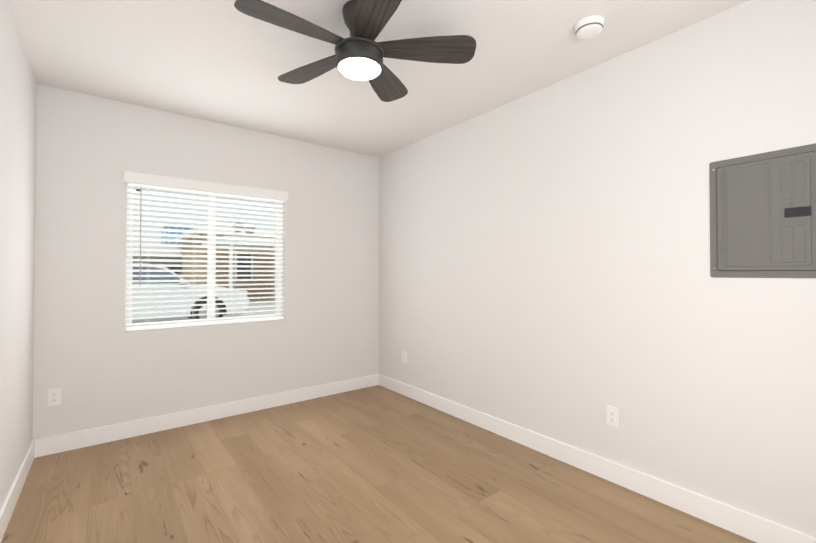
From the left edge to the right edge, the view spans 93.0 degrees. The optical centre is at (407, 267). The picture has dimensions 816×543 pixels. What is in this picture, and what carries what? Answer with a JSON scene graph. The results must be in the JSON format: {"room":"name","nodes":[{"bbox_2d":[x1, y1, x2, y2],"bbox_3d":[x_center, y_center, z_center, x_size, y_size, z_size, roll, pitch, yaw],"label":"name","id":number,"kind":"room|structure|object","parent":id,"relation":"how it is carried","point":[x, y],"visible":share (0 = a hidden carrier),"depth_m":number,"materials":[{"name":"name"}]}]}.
{"room":"empty bedroom","nodes":[
{"label":"empty bedroom","id":0,"kind":"room"},
{"bbox_2d":[0,0,36,509],"bbox_3d":[-1.363,-0.007,0.992,0.160,2.500,4.230,1,-1,-38],"label":"wall","id":1,"kind":"structure","parent":0,"point":[18,100],"depth_m":2.06,"materials":[{"name":"white paint"}]},
{"bbox_2d":[0,440,34,542],"bbox_3d":[-1.295,1.185,1.029,0.013,0.118,3.910,1,-1,-38],"label":"baseboard","id":2,"kind":"structure","parent":1,"relation":"attached to","point":[9,505],"depth_m":2.05,"materials":[{"name":"white wood"}]},
{"bbox_2d":[32,84,378,439],"bbox_3d":[-1.456,0.026,3.491,2.750,2.500,0.160,1,-1,-38],"label":"wall","id":3,"kind":"structure","parent":0,"point":[96,362],"depth_m":3.08,"materials":[{"name":"white paint"}]},
{"bbox_2d":[48,388,61,405],"bbox_3d":[-2.408,0.884,2.639,0.070,0.115,0.007,1,-1,-38],"label":"outlet","id":4,"kind":"object","parent":3,"relation":"attached to","point":[54,396],"visible":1,"depth_m":2.64,"materials":[{"name":"white plastic"}]},
{"bbox_2d":[125,183,281,330],"bbox_3d":[-1.704,-0.086,3.355,1.210,1.160,0.055,1,-1,-38],"label":"window","id":5,"kind":"structure","parent":3,"relation":"in","point":[208,278],"depth_m":3.33,"materials":[{"name":"white plastic"}]},
{"bbox_2d":[126,183,283,330],"bbox_3d":[-1.646,-0.090,3.280,1.194,1.144,0.071,1,-1,-38],"label":"window blind slats","id":6,"kind":"object","parent":3,"relation":"attached to","point":[194,202],"visible":0.96,"depth_m":3.22,"materials":[{"name":"white plastic"}]},
{"bbox_2d":[123,171,287,200],"bbox_3d":[-1.622,-0.669,3.257,1.246,0.085,0.021,1,-1,-38],"label":"valance","id":7,"kind":"object","parent":3,"relation":"attached to","point":[166,181],"visible":0.96,"depth_m":3.18,"materials":[{"name":"white"}]},
{"bbox_2d":[35,374,378,457],"bbox_3d":[-1.403,1.216,3.407,2.724,0.118,0.013,1,-1,-38],"label":"baseboard","id":8,"kind":"structure","parent":3,"relation":"attached to","point":[45,446],"depth_m":3.11,"materials":[{"name":"white wood"}]},
{"bbox_2d":[5,0,748,156],"bbox_3d":[-0.212,-1.305,1.899,3.070,0.120,4.230,1,-1,-38],"label":"ceiling","id":9,"kind":"structure","parent":0,"point":[226,62],"depth_m":2.28,"materials":[{"name":"white paint"}]},
{"bbox_2d":[234,0,475,101],"bbox_3d":[-0.266,-1.089,1.858,1.048,0.312,1.090,1,-1,-38],"label":"fan","id":10,"kind":"object","parent":9,"relation":"hanging from","point":[360,53],"visible":1,"depth_m":1.82,"materials":[{"name":"black wood"}]},
{"bbox_2d":[574,15,604,39],"bbox_3d":[0.926,-1.216,1.980,0.142,0.054,0.142,1,-1,-38],"label":"smoke detector","id":11,"kind":"object","parent":9,"relation":"attached to","point":[589,27],"visible":1,"depth_m":1.94,"materials":[{"name":"white plastic"}]},
{"bbox_2d":[1,385,756,542],"bbox_3d":[-0.212,1.315,1.864,3.070,0.120,4.230,1,-1,-38],"label":"floor","id":12,"kind":"structure","parent":0,"point":[377,464],"depth_m":2.19,"materials":[{"name":"brown wood"}]},
{"bbox_2d":[379,0,815,537],"bbox_3d":[0.939,0.017,2.771,0.160,2.500,4.230,1,-1,-38],"label":"wall","id":13,"kind":"structure","parent":0,"point":[544,261],"depth_m":2.22,"materials":[{"name":"white paint"}]},
{"bbox_2d":[402,351,405,362],"bbox_3d":[-0.040,0.904,3.890,0.007,0.115,0.070,1,-1,-38],"label":"electrical outlet","id":14,"kind":"object","parent":13,"relation":"attached to","point":[403,356],"visible":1,"depth_m":3.89,"materials":[{"name":"white plastic"}]},
{"bbox_2d":[379,374,815,542],"bbox_3d":[0.871,1.207,2.702,0.013,0.118,3.910,1,-1,-38],"label":"baseboard","id":15,"kind":"structure","parent":13,"relation":"attached to","point":[750,526],"depth_m":2.20,"materials":[{"name":"white wood"}]},
{"bbox_2d":[606,405,618,427],"bbox_3d":[1.204,0.878,2.280,0.007,0.115,0.070,1,-1,-38],"label":"electrical outlet","id":16,"kind":"object","parent":13,"relation":"attached to","point":[612,415],"visible":1,"depth_m":2.28,"materials":[{"name":"white plastic"}]},
{"bbox_2d":[709,143,815,277],"bbox_3d":[1.613,-0.237,1.752,0.024,0.570,0.408,1,-1,-38],"label":"box","id":17,"kind":"object","parent":13,"relation":"attached to","point":[762,215],"visible":1,"depth_m":1.75,"materials":[{"name":"grey metal"}]},
{"label":"outside","id":18,"kind":"structure","parent":0,"visible":0},
{"bbox_2d":[132,298,274,322],"bbox_3d":[-42.425,2.220,70.587,140.000,0.080,156.160,1,-1,-38],"label":"ground","id":19,"kind":"structure","parent":18,"point":[243,314],"depth_m":12.06,"materials":[{"name":"grey concrete"}]},
{"bbox_2d":[133,245,181,277],"bbox_3d":[-31.757,-0.010,11.343,45.000,2.820,5.000,1,-1,-38],"label":"building","id":20,"kind":"structure","parent":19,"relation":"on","point":[159,257],"depth_m":22.34,"materials":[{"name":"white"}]},
{"bbox_2d":[161,226,192,244],"bbox_3d":[-63.804,-4.247,107.335,7.400,13.820,12.400,1,-1,-38],"label":"tower","id":21,"kind":"structure","parent":19,"relation":"on","point":[168,232],"depth_m":102.11,"materials":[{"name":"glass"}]},
{"bbox_2d":[132,263,249,319],"bbox_3d":[-6.277,0.638,8.782,4.700,1.455,2.000,1,-1,-38],"label":"car","id":22,"kind":"object","parent":19,"relation":"on","point":[178,298],"depth_m":8.56,"materials":[{"name":"white paint"}]},
{"bbox_2d":[175,222,274,298],"bbox_3d":[-4.788,-0.084,21.665,12.900,3.240,11.250,1,-1,-38],"label":"house","id":23,"kind":"structure","parent":19,"relation":"on","point":[229,268],"depth_m":17.93,"materials":[{"name":"beige paint"}]}
]}

